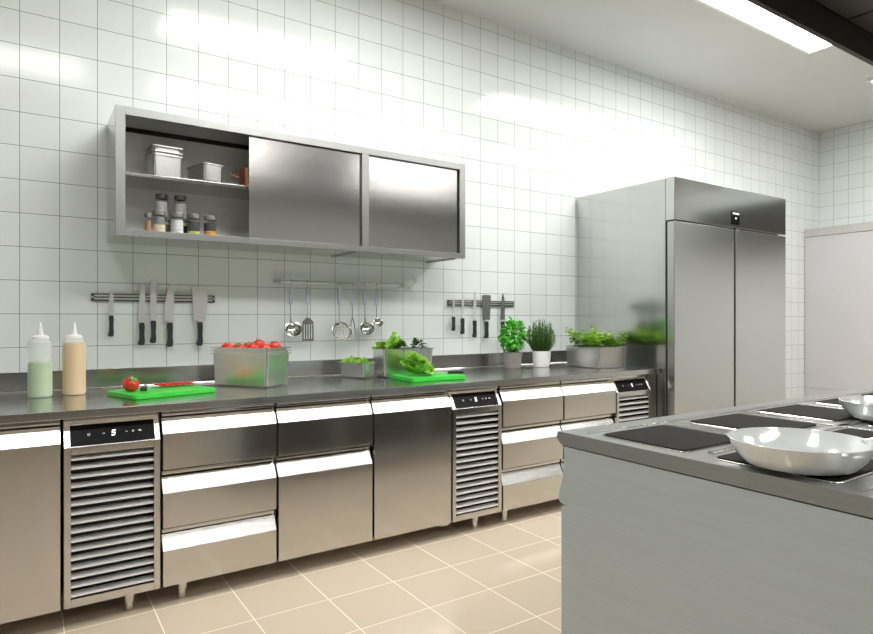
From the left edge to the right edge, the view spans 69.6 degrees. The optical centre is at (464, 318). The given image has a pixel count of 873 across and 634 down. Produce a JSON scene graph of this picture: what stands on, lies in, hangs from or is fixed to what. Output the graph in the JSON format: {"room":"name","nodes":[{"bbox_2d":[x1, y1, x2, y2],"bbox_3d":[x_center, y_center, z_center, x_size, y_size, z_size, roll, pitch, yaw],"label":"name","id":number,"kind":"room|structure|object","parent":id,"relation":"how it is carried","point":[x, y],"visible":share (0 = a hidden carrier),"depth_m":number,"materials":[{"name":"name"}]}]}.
{"room":"commercial kitchen","nodes":[
{"label":"commercial kitchen","id":0,"kind":"room"},
{"bbox_2d":[0,499,564,633],"bbox_3d":[1.514,1.170,1.456,10.350,0.100,6.400,0,0,-35],"label":"floor","id":1,"kind":"structure","parent":0,"point":[497,576],"depth_m":2.54,"materials":[{"name":"beige tile"}]},
{"bbox_2d":[0,420,59,623],"bbox_3d":[-1.835,0.741,2.408,0.450,0.758,0.740,0,0,-35],"label":"base cabinet","id":2,"kind":"object","parent":1,"relation":"on","point":[29,451],"visible":0.94,"depth_m":2.18,"materials":[{"name":"metal"}]},
{"bbox_2d":[60,412,159,610],"bbox_3d":[-1.515,0.741,2.632,0.318,0.758,0.740,0,0,-35],"label":"refrigeration unit","id":3,"kind":"object","parent":1,"relation":"on","point":[110,465],"visible":0.93,"depth_m":2.36,"materials":[{"name":"metal"}]},
{"bbox_2d":[71,447,153,597],"bbox_3d":[-1.314,0.753,2.345,0.270,0.505,0.031,0,0,-35],"label":"grille","id":4,"kind":"object","parent":3,"relation":"attached to","point":[148,580],"depth_m":2.34,"materials":[{"name":"metal"}]},
{"bbox_2d":[158,403,275,597],"bbox_3d":[-1.197,0.741,2.854,0.446,0.758,0.740,0,0,-35],"label":"base cabinet","id":5,"kind":"object","parent":1,"relation":"on","point":[218,474],"visible":0.89,"depth_m":2.54,"materials":[{"name":"metal"}]},
{"bbox_2d":[272,396,371,560],"bbox_3d":[-0.826,0.741,3.114,0.448,0.758,0.740,0,0,-35],"label":"base cabinet","id":6,"kind":"object","parent":1,"relation":"on","point":[322,461],"visible":0.68,"depth_m":2.80,"materials":[{"name":"metal"}]},
{"bbox_2d":[0,350,659,423],"bbox_3d":[-0.871,0.298,3.094,4.720,0.123,0.775,0,0,-35],"label":"countertop","id":7,"kind":"structure","parent":6,"relation":"on","point":[307,380],"depth_m":3.01,"materials":[{"name":"metal"}]},
{"bbox_2d":[28,322,51,396],"bbox_3d":[-1.775,0.172,2.621,0.089,0.313,0.089,0,0,-35],"label":"squeeze bottle","id":8,"kind":"object","parent":7,"relation":"on","point":[39,372],"visible":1,"depth_m":2.59,"materials":[{"name":"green plastic"}]},
{"bbox_2d":[63,322,85,394],"bbox_3d":[-1.686,0.172,2.707,0.089,0.313,0.089,0,0,-35],"label":"squeeze bottle","id":9,"kind":"object","parent":7,"relation":"on","point":[74,354],"visible":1,"depth_m":2.67,"materials":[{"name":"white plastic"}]},
{"bbox_2d":[107,384,214,399],"bbox_3d":[-1.322,0.318,2.741,0.265,0.020,0.360,0,0,38],"label":"chopping board","id":10,"kind":"object","parent":7,"relation":"on","point":[157,391],"visible":0.88,"depth_m":2.67,"materials":[{"name":"green plastic"}]},
{"bbox_2d":[122,376,139,391],"bbox_3d":[-1.406,0.275,2.644,0.066,0.069,0.066,0,0,32],"label":"tomato","id":11,"kind":"object","parent":10,"relation":"on","point":[130,384],"visible":1,"depth_m":2.62,"materials":[{"name":"red food"}]},
{"bbox_2d":[140,384,147,390],"bbox_3d":[-1.403,0.299,2.747,0.026,0.016,0.200,0,0,-25],"label":"kitchen knife","id":12,"kind":"object","parent":10,"relation":"on","point":[144,387],"visible":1,"depth_m":2.66,"materials":[{"name":"metal"}]},
{"bbox_2d":[211,352,290,387],"bbox_3d":[-1.052,0.248,3.089,0.348,0.160,0.196,0,0,21],"label":"food container","id":13,"kind":"object","parent":7,"relation":"on","point":[238,370],"visible":0.91,"depth_m":3.01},
{"bbox_2d":[211,349,290,353],"bbox_3d":[-1.052,0.234,3.089,0.348,0.160,0.196,0,0,21],"label":"food container","id":14,"kind":"object","parent":13,"relation":"in","point":[287,350],"visible":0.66,"depth_m":3.01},
{"bbox_2d":[211,346,290,350],"bbox_3d":[-1.052,0.220,3.089,0.348,0.160,0.196,0,0,21],"label":"food container","id":15,"kind":"object","parent":14,"relation":"in","point":[281,347],"visible":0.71,"depth_m":3.01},
{"bbox_2d":[221,342,232,347],"bbox_3d":[-1.171,0.146,3.094,0.060,0.061,0.062,0,0,-15],"label":"tomato","id":16,"kind":"object","parent":15,"relation":"in","point":[225,345],"visible":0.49,"depth_m":3.07,"materials":[{"name":"red food"}]},
{"bbox_2d":[233,343,245,347],"bbox_3d":[-1.099,0.149,3.062,0.062,0.064,0.061,0,0,5],"label":"tomato","id":17,"kind":"object","parent":15,"relation":"in","point":[239,345],"visible":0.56,"depth_m":3.05,"materials":[{"name":"red food"}]},
{"bbox_2d":[246,342,258,347],"bbox_3d":[-1.024,0.145,3.030,0.062,0.063,0.060,0,0,-14],"label":"tomato","id":18,"kind":"object","parent":15,"relation":"in","point":[251,345],"visible":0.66,"depth_m":3.01,"materials":[{"name":"red food"}]},
{"bbox_2d":[253,339,264,345],"bbox_3d":[-1.018,0.132,3.103,0.066,0.065,0.064,0,0,38],"label":"tomato","id":19,"kind":"object","parent":15,"relation":"in","point":[259,342],"visible":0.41,"depth_m":3.08,"materials":[{"name":"red food"}]},
{"bbox_2d":[259,343,270,347],"bbox_3d":[-0.960,0.148,3.011,0.060,0.061,0.058,0,0,-12],"label":"tomato","id":20,"kind":"object","parent":15,"relation":"in","point":[262,345],"visible":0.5,"depth_m":2.99,"materials":[{"name":"red food"}]},
{"bbox_2d":[269,341,280,347],"bbox_3d":[-0.935,0.140,3.082,0.063,0.065,0.062,0,0,-10],"label":"tomato","id":21,"kind":"object","parent":15,"relation":"in","point":[275,344],"visible":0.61,"depth_m":3.06,"materials":[{"name":"red food"}]},
{"bbox_2d":[338,362,376,378],"bbox_3d":[-0.598,0.286,3.487,0.215,0.085,0.110,0,0,35],"label":"food container","id":22,"kind":"object","parent":7,"relation":"on","point":[348,370],"visible":0.91,"depth_m":3.44,"materials":[{"name":"silver metal"}]},
{"bbox_2d":[371,347,434,377],"bbox_3d":[-0.354,0.248,3.584,0.328,0.160,0.186,0,0,-31],"label":"food container","id":23,"kind":"object","parent":7,"relation":"on","point":[388,363],"visible":0.66,"depth_m":3.48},
{"bbox_2d":[372,341,385,348],"bbox_3d":[-0.480,0.148,3.535,0.088,0.058,0.067,0,0,-25],"label":"lettuce","id":24,"kind":"object","parent":23,"relation":"in","point":[379,345],"visible":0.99,"depth_m":3.52,"materials":[{"name":"green plant"}]},
{"bbox_2d":[385,331,402,348],"bbox_3d":[-0.394,0.135,3.565,0.116,0.130,0.131,0,0,30],"label":"lettuce","id":25,"kind":"object","parent":23,"relation":"in","point":[393,340],"visible":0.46,"depth_m":3.54,"materials":[{"name":"green plant"}]},
{"bbox_2d":[392,340,410,350],"bbox_3d":[-0.353,0.155,3.522,0.096,0.072,0.094,0,0,43],"label":"greens","id":26,"kind":"object","parent":23,"relation":"in","point":[402,343],"visible":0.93,"depth_m":3.52,"materials":[{"name":"green plant"}]},
{"bbox_2d":[410,338,426,348],"bbox_3d":[-0.271,0.153,3.633,0.107,0.088,0.098,0,0,39],"label":"greens","id":27,"kind":"object","parent":23,"relation":"in","point":[415,341],"visible":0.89,"depth_m":3.63,"materials":[{"name":"green plant"}]},
{"bbox_2d":[392,373,464,381],"bbox_3d":[-0.197,0.317,3.413,0.335,0.022,0.250,0,0,-33],"label":"chopping board","id":28,"kind":"object","parent":7,"relation":"on","point":[412,377],"visible":0.89,"depth_m":3.33,"materials":[{"name":"green plastic"}]},
{"bbox_2d":[400,350,434,374],"bbox_3d":[-0.238,0.235,3.385,0.210,0.136,0.171,0,0,-37],"label":"lettuce","id":29,"kind":"object","parent":28,"relation":"on","point":[418,364],"visible":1,"depth_m":3.34,"materials":[{"name":"green plant"}]},
{"bbox_2d":[435,370,463,373],"bbox_3d":[-0.111,0.297,3.451,0.221,0.016,0.026,0,0,-17],"label":"kitchen knife","id":30,"kind":"object","parent":28,"relation":"on","point":[459,371],"visible":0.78,"depth_m":3.46,"materials":[{"name":"metal"}]},
{"bbox_2d":[498,316,529,368],"bbox_3d":[0.325,0.156,4.159,0.213,0.345,0.223,0,0,-10],"label":"basil","id":31,"kind":"object","parent":7,"relation":"on","point":[512,359],"visible":1,"depth_m":4.12,"materials":[{"name":"plant"}]},
{"bbox_2d":[503,352,521,368],"bbox_3d":[0.319,0.276,4.159,0.128,0.105,0.128,0,0,-35],"label":"pot","id":32,"kind":"object","parent":31,"relation":"attached to","point":[512,360],"depth_m":4.11,"materials":[{"name":"grey ceramic"}]},
{"bbox_2d":[526,318,556,366],"bbox_3d":[0.518,0.161,4.261,0.222,0.334,0.220,0,0,10],"label":"rosemary","id":33,"kind":"object","parent":7,"relation":"on","point":[541,353],"visible":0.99,"depth_m":4.22,"materials":[{"name":"plant"}]},
{"bbox_2d":[532,351,550,366],"bbox_3d":[0.522,0.274,4.258,0.127,0.109,0.127,0,0,-35],"label":"pot","id":34,"kind":"object","parent":33,"relation":"attached to","point":[540,358],"depth_m":4.21,"materials":[{"name":"white ceramic"}]},
{"bbox_2d":[564,345,627,368],"bbox_3d":[0.889,0.257,4.255,0.272,0.142,0.360,0,0,-30],"label":"food container","id":35,"kind":"object","parent":7,"relation":"on","point":[601,357],"visible":0.92,"depth_m":4.13,"materials":[{"name":"silver metal"}]},
{"bbox_3d":[0.889,0.265,4.255,0.226,0.103,0.300,0,0,-30],"label":"block","id":36,"kind":"object","parent":35,"relation":"in","visible":0},
{"bbox_2d":[564,325,627,346],"bbox_3d":[0.883,0.130,4.250,0.338,0.174,0.401,0,0,-30],"label":"herb plant","id":37,"kind":"object","parent":36,"relation":"on","point":[595,339],"visible":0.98,"depth_m":4.19,"materials":[{"name":"green plant"}]},
{"bbox_2d":[367,390,450,539],"bbox_3d":[-0.459,0.741,3.371,0.437,0.758,0.740,0,0,-35],"label":"base cabinet","id":38,"kind":"object","parent":1,"relation":"on","point":[410,448],"visible":0.66,"depth_m":3.06,"materials":[{"name":"metal"}]},
{"bbox_2d":[445,386,501,527],"bbox_3d":[-0.143,0.741,3.592,0.322,0.758,0.740,0,0,-35],"label":"refrigeration unit","id":39,"kind":"object","parent":1,"relation":"on","point":[476,413],"visible":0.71,"depth_m":3.33,"materials":[{"name":"metal"}]},
{"bbox_2d":[456,411,497,513],"bbox_3d":[0.058,0.753,3.305,0.274,0.505,0.031,0,0,-35],"label":"grille","id":40,"kind":"object","parent":39,"relation":"attached to","point":[488,507],"depth_m":3.31,"materials":[{"name":"metal"}]},
{"bbox_2d":[496,381,562,520],"bbox_3d":[0.178,0.741,3.816,0.449,0.758,0.740,0,0,-35],"label":"base cabinet","id":41,"kind":"object","parent":1,"relation":"on","point":[531,412],"visible":0.52,"depth_m":3.51,"materials":[{"name":"metal"}]},
{"bbox_2d":[556,377,615,471],"bbox_3d":[0.548,0.741,4.075,0.442,0.758,0.740,0,0,-35],"label":"base cabinet","id":42,"kind":"object","parent":1,"relation":"on","point":[591,402],"visible":0.2,"depth_m":3.77,"materials":[{"name":"metal"}]},
{"bbox_2d":[609,374,650,422],"bbox_3d":[0.870,0.741,4.300,0.331,0.758,0.740,0,0,-35],"label":"refrigeration unit","id":43,"kind":"object","parent":1,"relation":"on","point":[633,392],"visible":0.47,"depth_m":4.03,"materials":[{"name":"metal"}]},
{"bbox_2d":[619,395,647,420],"bbox_3d":[1.071,0.753,4.013,0.283,0.505,0.031,0,0,-35],"label":"grille","id":44,"kind":"object","parent":43,"relation":"attached to","point":[644,398],"depth_m":4.02,"materials":[{"name":"metal"}]},
{"bbox_2d":[645,373,655,417],"bbox_3d":[1.055,0.741,4.402,0.075,0.758,0.645,0,0,-35],"label":"filler panel","id":45,"kind":"object","parent":1,"relation":"on","point":[651,378],"visible":0.04,"depth_m":4.14,"materials":[{"name":"metal"}]},
{"bbox_2d":[577,176,785,416],"bbox_3d":[1.665,0.100,4.799,1.367,2.040,0.886,0,0,-35],"label":"fridge","id":46,"kind":"object","parent":1,"relation":"on","point":[693,273],"visible":0.59,"depth_m":4.35,"materials":[{"name":"metal"}]},
{"bbox_2d":[557,387,872,633],"bbox_3d":[1.329,0.700,1.895,2.150,0.841,0.831,0,0,-35],"label":"kitchen island","id":47,"kind":"object","parent":1,"relation":"on","point":[666,528],"visible":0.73,"depth_m":1.29,"materials":[{"name":"grey metal"}]},
{"bbox_2d":[727,427,872,476],"bbox_3d":[0.720,0.234,1.189,0.420,0.089,0.254,0,0,3],"label":"frying pan","id":48,"kind":"object","parent":47,"relation":"on","point":[796,451],"visible":1,"depth_m":1.17,"materials":[{"name":"metal"}]},
{"bbox_2d":[838,396,872,421],"bbox_3d":[1.261,0.234,1.738,0.420,0.089,0.254,0,0,-5],"label":"frying pan","id":49,"kind":"object","parent":47,"relation":"on","point":[858,407],"visible":1,"depth_m":1.72,"materials":[{"name":"metal"}]},
{"bbox_2d":[805,222,872,396],"bbox_3d":[4.175,0.082,6.238,0.299,2.077,1.406,0,0,-35],"label":"door","id":50,"kind":"structure","parent":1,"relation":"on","point":[838,259],"depth_m":6.46,"materials":[{"name":"paint"}]},
{"bbox_2d":[0,0,817,398],"bbox_3d":[-0.292,-0.460,4.037,10.150,3.160,0.100,0,0,-35],"label":"wall","id":51,"kind":"structure","parent":0,"point":[537,126],"depth_m":3.66,"materials":[{"name":"white tile"}]},
{"bbox_2d":[91,293,214,302],"bbox_3d":[-1.526,-0.101,3.100,0.554,0.036,0.018,0,0,-35],"label":"rack","id":52,"kind":"object","parent":51,"relation":"attached to","point":[94,296],"visible":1,"depth_m":3.04,"materials":[{"name":"metal"}]},
{"bbox_2d":[108,288,113,336],"bbox_3d":[-1.679,-0.029,2.975,0.025,0.231,0.016,0,0,-35],"label":"paring knife","id":53,"kind":"object","parent":52,"relation":"attached to","point":[111,299],"visible":1,"depth_m":2.97,"materials":[{"name":"metal"}]},
{"bbox_2d":[138,281,144,344],"bbox_3d":[-1.573,-0.026,3.050,0.033,0.313,0.016,0,0,-35],"label":"knife","id":54,"kind":"object","parent":52,"relation":"attached to","point":[141,312],"visible":1,"depth_m":3.05,"materials":[{"name":"metal"}]},
{"bbox_2d":[150,278,156,342],"bbox_3d":[-1.531,-0.038,3.079,0.030,0.319,0.016,0,0,-35],"label":"bread knife","id":55,"kind":"object","parent":52,"relation":"attached to","point":[153,287],"visible":1,"depth_m":3.08,"materials":[{"name":"metal"}]},
{"bbox_2d":[164,284,173,346],"bbox_3d":[-1.472,-0.015,3.120,0.046,0.311,0.016,0,0,-35],"label":"knife","id":56,"kind":"object","parent":52,"relation":"attached to","point":[169,303],"visible":1,"depth_m":3.12,"materials":[{"name":"metal"}]},
{"bbox_2d":[192,287,207,345],"bbox_3d":[-1.353,-0.011,3.204,0.079,0.299,0.016,0,0,-35],"label":"cleaver","id":57,"kind":"object","parent":52,"relation":"hanging from","point":[199,294],"visible":1,"depth_m":3.20,"materials":[{"name":"metal"}]},
{"bbox_2d":[0,350,566,392],"bbox_3d":[-1.087,0.283,3.403,4.720,0.092,0.021,0,0,-35],"label":"backsplash","id":58,"kind":"structure","parent":51,"relation":"attached to","point":[105,377],"depth_m":3.18,"materials":[{"name":"metal"}]},
{"bbox_2d":[107,104,464,262],"bbox_3d":[-0.850,-0.637,3.370,1.841,0.571,0.347,0,0,-35],"label":"upper cabinet","id":59,"kind":"object","parent":51,"relation":"attached to","point":[302,195],"visible":1,"depth_m":3.22,"materials":[{"name":"metal"}]},
{"bbox_2d":[144,213,150,230],"bbox_3d":[-1.442,-0.425,2.854,0.030,0.106,0.030,0,0,-35],"label":"spice jar","id":60,"kind":"object","parent":59,"relation":"in","point":[146,215],"visible":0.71,"depth_m":2.84,"materials":[{"name":"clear glass"}]},
{"bbox_2d":[152,210,165,231],"bbox_3d":[-1.407,-0.433,2.885,0.058,0.122,0.058,0,0,-35],"label":"spice jar","id":61,"kind":"object","parent":59,"relation":"in","point":[156,227],"visible":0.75,"depth_m":2.86,"materials":[{"name":"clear glass"}]},
{"bbox_2d":[155,194,167,224],"bbox_3d":[-1.445,-0.481,2.986,0.056,0.218,0.056,0,0,-35],"label":"spice jar","id":62,"kind":"object","parent":59,"relation":"in","point":[160,205],"visible":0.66,"depth_m":2.97,"materials":[{"name":"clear glass"}]},
{"bbox_2d":[144,153,183,177],"bbox_3d":[-1.424,-0.704,2.970,0.145,0.108,0.160,0,0,-39],"label":"food container","id":63,"kind":"object","parent":59,"relation":"on","point":[157,164],"visible":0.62,"depth_m":2.92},
{"bbox_2d":[144,149,183,156],"bbox_3d":[-1.424,-0.720,2.970,0.145,0.108,0.160,0,0,-39],"label":"food container","id":64,"kind":"object","parent":63,"relation":"on","point":[152,150],"visible":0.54,"depth_m":2.92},
{"bbox_2d":[144,144,183,152],"bbox_3d":[-1.424,-0.744,2.970,0.145,0.108,0.160,0,0,-39],"label":"food container","id":65,"kind":"object","parent":64,"relation":"on","point":[152,146],"visible":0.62,"depth_m":2.92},
{"bbox_2d":[165,217,169,231],"bbox_3d":[-1.399,-0.425,2.951,0.025,0.105,0.025,0,0,-35],"label":"spice jar","id":66,"kind":"object","parent":59,"relation":"in","point":[167,219],"visible":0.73,"depth_m":2.94,"materials":[{"name":"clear glass"}]},
{"bbox_2d":[170,212,183,232],"bbox_3d":[-1.343,-0.432,2.929,0.058,0.120,0.058,0,0,-35],"label":"spice jar","id":67,"kind":"object","parent":59,"relation":"in","point":[176,225],"visible":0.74,"depth_m":2.91,"materials":[{"name":"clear glass"}]},
{"bbox_2d":[174,195,186,225],"bbox_3d":[-1.376,-0.482,3.034,0.056,0.220,0.056,0,0,-35],"label":"spice jar","id":68,"kind":"object","parent":59,"relation":"in","point":[181,208],"visible":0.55,"depth_m":3.01,"materials":[{"name":"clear glass"}]},
{"bbox_2d":[182,218,187,232],"bbox_3d":[-1.335,-0.425,2.996,0.025,0.105,0.025,0,0,-35],"label":"spice jar","id":69,"kind":"object","parent":59,"relation":"in","point":[185,220],"visible":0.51,"depth_m":2.99,"materials":[{"name":"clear glass"}]},
{"bbox_2d":[125,172,247,199],"bbox_3d":[-1.128,-0.641,3.200,1.165,0.015,0.288,0,0,-35],"label":"shelf","id":70,"kind":"object","parent":59,"relation":"attached to","point":[134,182],"depth_m":3.03,"materials":[{"name":"metal"}]},
{"bbox_2d":[187,213,199,233],"bbox_3d":[-1.284,-0.433,2.970,0.058,0.121,0.058,0,0,-35],"label":"spice jar","id":71,"kind":"object","parent":59,"relation":"in","point":[193,227],"visible":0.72,"depth_m":2.95,"materials":[{"name":"clear glass"}]},
{"bbox_2d":[185,162,224,182],"bbox_3d":[-1.268,-0.694,3.059,0.200,0.088,0.115,0,0,40],"label":"food container","id":72,"kind":"object","parent":59,"relation":"on","point":[203,171],"visible":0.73,"depth_m":3.00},
{"bbox_2d":[204,215,215,234],"bbox_3d":[-1.224,-0.432,3.013,0.059,0.119,0.059,0,0,-35],"label":"spice jar","id":73,"kind":"object","parent":59,"relation":"in","point":[209,228],"visible":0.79,"depth_m":2.99,"materials":[{"name":"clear glass"}]},
{"bbox_2d":[231,168,247,185],"bbox_3d":[-1.089,-0.703,3.205,0.132,0.106,0.186,0,0,29],"label":"copper pot","id":74,"kind":"object","parent":59,"relation":"on","point":[243,172],"visible":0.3,"depth_m":3.15,"materials":[{"name":"orange metal"}]},
{"bbox_2d":[273,278,404,287],"bbox_3d":[-0.709,-0.203,3.648,0.800,0.034,0.056,0,0,-35],"label":"utensil rail","id":75,"kind":"object","parent":51,"relation":"attached to","point":[276,281],"visible":1,"depth_m":3.60,"materials":[{"name":"metal"}]},
{"bbox_2d":[285,279,301,335],"bbox_3d":[-0.943,-0.060,3.448,0.088,0.316,0.057,0,0,-35],"label":"ladle","id":76,"kind":"object","parent":75,"relation":"hanging from","point":[292,328],"visible":1,"depth_m":3.45,"materials":[{"name":"metal"}]},
{"bbox_2d":[285,322,301,335],"bbox_3d":[-0.943,0.058,3.447,0.088,0.081,0.057,0,0,-35],"label":"bowl","id":77,"kind":"object","parent":76,"relation":"on","point":[292,328],"depth_m":3.46,"materials":[{"name":"metal"}]},
{"bbox_2d":[302,280,313,340],"bbox_3d":[-0.881,-0.046,3.509,0.066,0.342,0.029,0,0,-35],"label":"slotted spatula","id":78,"kind":"object","parent":75,"relation":"hanging from","point":[307,320],"visible":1,"depth_m":3.50,"materials":[{"name":"metal"}]},
{"bbox_2d":[332,281,351,339],"bbox_3d":[-0.708,-0.047,3.613,0.112,0.342,0.062,0,0,-35],"label":"skimmer","id":79,"kind":"object","parent":75,"relation":"hanging from","point":[339,323],"visible":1,"depth_m":3.61,"materials":[{"name":"metal"}]},
{"bbox_2d":[332,322,351,339],"bbox_3d":[-0.708,0.073,3.613,0.112,0.103,0.062,0,0,-35],"label":"bowl","id":80,"kind":"object","parent":79,"relation":"on","point":[341,324],"depth_m":3.62,"materials":[{"name":"metal"}]},
{"bbox_2d":[350,281,355,338],"bbox_3d":[-0.655,-0.050,3.658,0.035,0.336,0.028,0,0,13],"label":"carving fork","id":81,"kind":"object","parent":75,"relation":"hanging from","point":[352,288],"visible":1,"depth_m":3.65,"materials":[{"name":"metal"}]},
{"bbox_2d":[360,282,374,334],"bbox_3d":[-0.576,-0.060,3.705,0.089,0.315,0.051,0,0,-16],"label":"ladle","id":82,"kind":"object","parent":75,"relation":"hanging from","point":[367,328],"visible":1,"depth_m":3.71,"materials":[{"name":"metal"}]},
{"bbox_2d":[360,322,374,334],"bbox_3d":[-0.577,0.058,3.704,0.086,0.079,0.056,0,0,-35],"label":"bowl","id":83,"kind":"object","parent":82,"relation":"on","point":[367,328],"depth_m":3.72,"materials":[{"name":"metal"}]},
{"bbox_2d":[374,282,382,326],"bbox_3d":[-0.515,-0.084,3.745,0.054,0.266,0.037,0,0,4],"label":"ladle","id":84,"kind":"object","parent":75,"relation":"hanging from","point":[378,322],"visible":1,"depth_m":3.74,"materials":[{"name":"metal"}]},
{"bbox_2d":[374,318,382,326],"bbox_3d":[-0.516,0.024,3.745,0.054,0.050,0.036,0,0,-35],"label":"bowl","id":85,"kind":"object","parent":84,"relation":"on","point":[378,322],"depth_m":3.75,"materials":[{"name":"metal"}]},
{"bbox_2d":[447,300,513,305],"bbox_3d":[0.118,-0.104,4.250,0.556,0.036,0.018,0,0,-35],"label":"rack","id":86,"kind":"object","parent":51,"relation":"attached to","point":[449,302],"visible":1,"depth_m":4.21,"materials":[{"name":"metal"}]},
{"bbox_2d":[451,297,454,330],"bbox_3d":[-0.074,-0.032,4.098,0.026,0.226,0.016,0,0,-35],"label":"paring knife","id":87,"kind":"object","parent":86,"relation":"attached to","point":[453,304],"visible":1,"depth_m":4.09,"materials":[{"name":"metal"}]},
{"bbox_2d":[460,294,464,333],"bbox_3d":[-0.015,-0.029,4.139,0.030,0.265,0.016,0,0,-35],"label":"utility knife","id":88,"kind":"object","parent":86,"relation":"attached to","point":[462,331],"visible":1,"depth_m":4.13,"materials":[{"name":"metal"}]},
{"bbox_2d":[472,291,476,336],"bbox_3d":[0.066,-0.031,4.196,0.031,0.314,0.016,0,0,-35],"label":"carving knife","id":89,"kind":"object","parent":86,"relation":"attached to","point":[474,334],"visible":1,"depth_m":4.20,"materials":[{"name":"metal"}]},
{"bbox_2d":[482,295,490,337],"bbox_3d":[0.148,-0.013,4.254,0.074,0.293,0.016,0,0,-35],"label":"cleaver","id":90,"kind":"object","parent":86,"relation":"hanging from","point":[486,299],"visible":1,"depth_m":4.25,"materials":[{"name":"metal"}]},
{"bbox_2d":[501,294,504,329],"bbox_3d":[0.263,-0.020,4.334,0.037,0.312,0.016,0,0,-35],"label":"knife","id":91,"kind":"object","parent":86,"relation":"attached to","point":[502,300],"visible":0.7,"depth_m":4.33,"materials":[{"name":"metal"}]},
{"bbox_2d":[429,0,872,132],"bbox_3d":[1.514,-2.090,1.456,10.350,0.100,6.400,0,0,-35],"label":"ceiling","id":92,"kind":"structure","parent":0,"point":[689,44],"depth_m":4.79,"materials":[{"name":"paint"}]},
{"bbox_2d":[694,0,832,54],"bbox_3d":[2.146,-2.025,4.198,1.430,0.029,0.410,0,0,-35],"label":"recessed light","id":93,"kind":"object","parent":92,"relation":"in","point":[744,12],"visible":0.43,"depth_m":4.29,"materials":[{"name":"white plastic"}]},
{"bbox_2d":[746,0,872,65],"bbox_3d":[1.733,-1.544,2.059,3.200,0.989,0.938,0,0,-35],"label":"extraction hood","id":94,"kind":"object","parent":92,"relation":"hanging from","point":[847,25],"visible":1,"depth_m":2.33,"materials":[{"name":"metal"}]},
{"bbox_2d":[867,77,872,84],"bbox_3d":[3.925,-2.025,4.900,0.350,0.029,1.280,0,0,-35],"label":"recessed light","id":95,"kind":"object","parent":92,"relation":"in","point":[869,80],"visible":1,"depth_m":5.31,"materials":[{"name":"white"}]},
{"bbox_2d":[818,121,872,227],"bbox_3d":[5.685,-0.460,4.434,0.100,3.160,6.300,0,0,-35],"label":"wall","id":96,"kind":"structure","parent":0,"point":[845,154],"depth_m":6.67,"materials":[{"name":"white tile"}]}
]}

